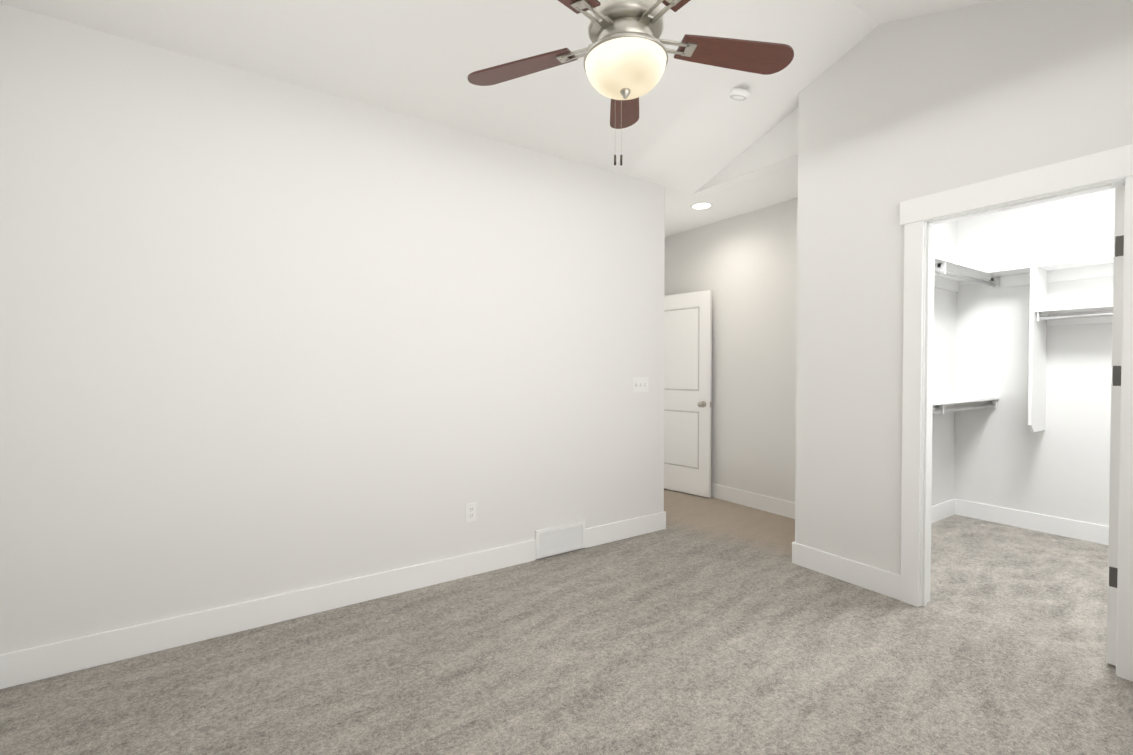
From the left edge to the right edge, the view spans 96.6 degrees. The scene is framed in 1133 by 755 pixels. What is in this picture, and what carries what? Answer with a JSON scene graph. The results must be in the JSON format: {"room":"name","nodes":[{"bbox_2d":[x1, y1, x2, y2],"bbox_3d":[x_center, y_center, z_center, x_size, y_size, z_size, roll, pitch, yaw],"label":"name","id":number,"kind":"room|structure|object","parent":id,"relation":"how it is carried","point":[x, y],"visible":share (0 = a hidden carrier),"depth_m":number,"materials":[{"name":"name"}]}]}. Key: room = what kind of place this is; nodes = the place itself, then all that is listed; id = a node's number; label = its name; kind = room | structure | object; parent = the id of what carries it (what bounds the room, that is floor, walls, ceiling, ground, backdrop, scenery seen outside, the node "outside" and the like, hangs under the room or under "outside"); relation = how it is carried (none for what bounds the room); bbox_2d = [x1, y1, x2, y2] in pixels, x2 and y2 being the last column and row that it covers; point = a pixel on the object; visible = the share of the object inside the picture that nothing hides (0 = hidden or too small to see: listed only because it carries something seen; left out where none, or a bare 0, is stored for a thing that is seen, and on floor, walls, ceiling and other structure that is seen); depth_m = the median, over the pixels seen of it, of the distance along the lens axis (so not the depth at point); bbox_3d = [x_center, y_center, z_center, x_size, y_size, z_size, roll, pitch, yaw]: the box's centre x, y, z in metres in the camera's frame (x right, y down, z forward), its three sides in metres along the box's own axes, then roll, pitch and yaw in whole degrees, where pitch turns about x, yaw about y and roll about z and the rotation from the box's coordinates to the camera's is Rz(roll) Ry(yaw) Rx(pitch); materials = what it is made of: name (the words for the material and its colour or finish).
{"room":"empty bedroom","nodes":[
{"label":"empty bedroom","id":0,"kind":"room"},
{"bbox_2d":[0,4,664,653],"bbox_3d":[-0.833,-0.234,3.011,3.784,2.919,0.115,-1,1,-34],"label":"wall","id":1,"kind":"structure","parent":0,"point":[262,336],"depth_m":2.53,"materials":[{"name":"white paint"}]},
{"bbox_2d":[0,667,3,688],"bbox_3d":[-1.319,1.199,0.567,0.017,0.138,3.466,-1,1,-34],"label":"baseboard","id":2,"kind":"structure","parent":1,"relation":"attached to","point":[1,668],"depth_m":2.01,"materials":[{"name":"white wood"}]},
{"bbox_2d":[0,539,535,687],"bbox_3d":[-1.231,1.162,2.694,2.455,0.138,0.016,-1,1,-34],"label":"baseboard","id":3,"kind":"structure","parent":1,"relation":"attached to","point":[27,665],"depth_m":2.44,"materials":[{"name":"white wood"}]},
{"bbox_2d":[466,503,476,522],"bbox_3d":[-0.589,0.834,3.118,0.070,0.114,0.008,-1,1,-34],"label":"electrical outlet plate","id":4,"kind":"object","parent":1,"relation":"attached to","point":[471,512],"visible":1,"depth_m":3.12,"materials":[{"name":"white plastic"}]},
{"bbox_2d":[535,520,584,558],"bbox_3d":[-0.039,1.113,3.480,0.400,0.186,0.020,-1,1,-34],"label":"air vent","id":5,"kind":"object","parent":1,"relation":"in","point":[559,539],"visible":1,"depth_m":3.47,"materials":[{"name":"white metal"}]},
{"bbox_2d":[584,512,663,547],"bbox_3d":[0.449,1.143,3.809,0.775,0.138,0.017,-1,1,-34],"label":"baseboard","id":6,"kind":"structure","parent":1,"relation":"attached to","point":[606,533],"depth_m":3.78,"materials":[{"name":"white wood"}]},
{"bbox_2d":[632,377,647,392],"bbox_3d":[0.570,0.056,3.864,0.165,0.114,0.021,-1,1,-34],"label":"switch plate","id":7,"kind":"object","parent":1,"relation":"attached to","point":[639,384],"visible":1,"depth_m":3.86,"materials":[{"name":"white plastic"}]},
{"bbox_2d":[664,511,665,528],"bbox_3d":[0.438,1.130,4.557,0.017,0.138,1.278,-1,1,-34],"label":"baseboard","id":8,"kind":"structure","parent":1,"relation":"attached to","point":[664,511],"depth_m":4.02,"materials":[{"name":"white wood"}]},
{"bbox_2d":[0,0,992,193],"bbox_3d":[0.350,-1.762,1.534,4.155,1.022,3.611,-1,1,-34],"label":"ceiling","id":9,"kind":"structure","parent":0,"point":[694,128],"depth_m":2.66,"materials":[{"name":"white paint"}]},
{"bbox_2d":[468,0,793,165],"bbox_3d":[0.225,-1.393,1.748,1.260,1.150,1.227,-1,1,-34],"label":"fan","id":10,"kind":"object","parent":9,"relation":"hanging from","point":[625,55],"visible":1,"depth_m":1.79,"materials":[{"name":"brown wood"}]},
{"bbox_2d":[729,88,750,100],"bbox_3d":[1.082,-1.773,3.159,0.136,0.073,0.132,-1,1,-34],"label":"smoke detector","id":11,"kind":"object","parent":9,"relation":"attached to","point":[740,94],"visible":0.98,"depth_m":3.12,"materials":[{"name":"white plastic"}]},
{"bbox_2d":[0,489,1132,754],"bbox_3d":[0.872,1.290,2.759,6.690,0.120,5.360,-1,1,-34],"label":"floor","id":12,"kind":"structure","parent":0,"point":[704,625],"depth_m":2.15,"materials":[{"name":"carpet"}]},
{"bbox_2d":[664,198,797,502],"bbox_3d":[1.655,-0.265,4.820,0.115,2.919,2.375,-1,1,-34],"label":"wall","id":13,"kind":"structure","parent":0,"point":[743,267],"depth_m":4.65,"materials":[{"name":"white paint"}]},
{"bbox_2d":[711,483,794,518],"bbox_3d":[1.633,1.127,4.759,0.017,0.138,2.260,-1,1,-34],"label":"baseboard","id":14,"kind":"structure","parent":13,"relation":"attached to","point":[785,508],"depth_m":4.62,"materials":[{"name":"white wood"}]},
{"bbox_2d":[665,162,797,237],"bbox_3d":[1.139,-1.618,4.454,1.354,0.200,2.375,-1,1,-34],"label":"ceiling","id":15,"kind":"structure","parent":0,"point":[777,186],"depth_m":4.30,"materials":[{"name":"white paint"}]},
{"bbox_2d":[690,202,712,209],"bbox_3d":[1.193,-1.515,4.463,0.190,0.007,0.190,-1,1,-34],"label":"recessed light","id":16,"kind":"object","parent":15,"relation":"in","point":[701,205],"visible":1,"depth_m":4.45,"materials":[{"name":"white plastic"}]},
{"bbox_2d":[694,108,797,196],"bbox_3d":[1.366,-1.947,3.772,0.115,0.881,0.996,-1,1,-34],"label":"wall","id":17,"kind":"structure","parent":0,"point":[774,148],"depth_m":3.62,"materials":[{"name":"white paint"}]},
{"bbox_2d":[795,79,957,547],"bbox_3d":[2.502,-0.589,3.881,2.327,3.600,0.115,-1,1,-34],"label":"wall","id":18,"kind":"structure","parent":0,"point":[944,384],"depth_m":3.27,"materials":[{"name":"white paint"}]},
{"bbox_2d":[792,541,795,563],"bbox_3d":[1.861,1.147,3.567,0.906,0.138,0.017,-1,1,-34],"label":"baseboard","id":19,"kind":"structure","parent":18,"relation":"attached to","point":[793,543],"depth_m":3.31,"materials":[{"name":"white wood"}]},
{"bbox_2d":[931,499,955,523],"bbox_3d":[2.538,1.142,3.856,2.097,0.138,0.015,-1,1,-34],"label":"baseboard","id":20,"kind":"structure","parent":18,"relation":"attached to","point":[946,509],"depth_m":4.29,"materials":[{"name":"white wood"}]},
{"bbox_2d":[933,256,988,413],"bbox_3d":[2.620,-0.280,3.710,2.093,1.118,0.306,-1,1,-34],"label":"closet shelving","id":21,"kind":"object","parent":18,"relation":"attached to","point":[950,275],"depth_m":3.93,"materials":[{"name":"white wood"}]},
{"bbox_2d":[812,0,1132,574],"bbox_3d":[2.301,-0.560,2.181,0.115,3.600,2.500,-1,1,-34],"label":"wall","id":22,"kind":"structure","parent":0,"point":[921,106],"depth_m":2.80,"materials":[{"name":"white paint"}]},
{"bbox_2d":[796,543,900,599],"bbox_3d":[1.674,1.156,3.045,0.017,0.138,0.625,-1,1,-34],"label":"baseboard","id":23,"kind":"structure","parent":22,"relation":"attached to","point":[887,583],"depth_m":3.00,"materials":[{"name":"white wood"}]},
{"bbox_2d":[900,144,1132,681],"bbox_3d":[2.155,0.143,2.413,0.163,2.187,0.975,-1,1,-34],"label":"door frame","id":24,"kind":"structure","parent":22,"relation":"attached to","point":[921,217],"depth_m":2.57,"materials":[{"name":"white wood"}]},
{"bbox_2d":[1106,186,1124,665],"bbox_3d":[2.629,0.209,2.338,0.714,2.033,0.173,-1,1,-34],"label":"closet door","id":25,"kind":"structure","parent":22,"relation":"in","point":[1115,422],"depth_m":2.14,"materials":[{"name":"white wood"}]},
{"bbox_2d":[954,188,1114,525],"bbox_3d":[4.044,-0.243,3.562,0.115,2.919,2.130,-1,1,-34],"label":"wall","id":26,"kind":"structure","parent":0,"point":[1006,457],"depth_m":3.99,"materials":[{"name":"white paint"}]},
{"bbox_2d":[956,499,1108,544],"bbox_3d":[3.955,1.147,3.599,0.017,0.138,1.980,-1,1,-34],"label":"baseboard","id":27,"kind":"structure","parent":26,"relation":"attached to","point":[1096,533],"depth_m":3.98,"materials":[{"name":"white wood"}]},
{"bbox_2d":[989,254,1113,431],"bbox_3d":[3.919,-0.207,3.351,0.323,1.253,1.680,-1,1,-34],"label":"closet shelving","id":28,"kind":"object","parent":26,"relation":"attached to","point":[1038,276],"depth_m":3.78,"materials":[{"name":"white wood"}]},
{"bbox_3d":[0.467,-0.275,5.388,1.239,2.919,0.115,-1,1,-34],"label":"wall","id":29,"kind":"structure","parent":0,"visible":0},
{"bbox_2d":[664,290,711,497],"bbox_3d":[1.158,0.159,5.259,0.230,2.033,0.804,-1,1,-34],"label":"entry door","id":30,"kind":"structure","parent":29,"relation":"in","point":[687,380],"depth_m":5.12,"materials":[{"name":"white wood"}]}
]}

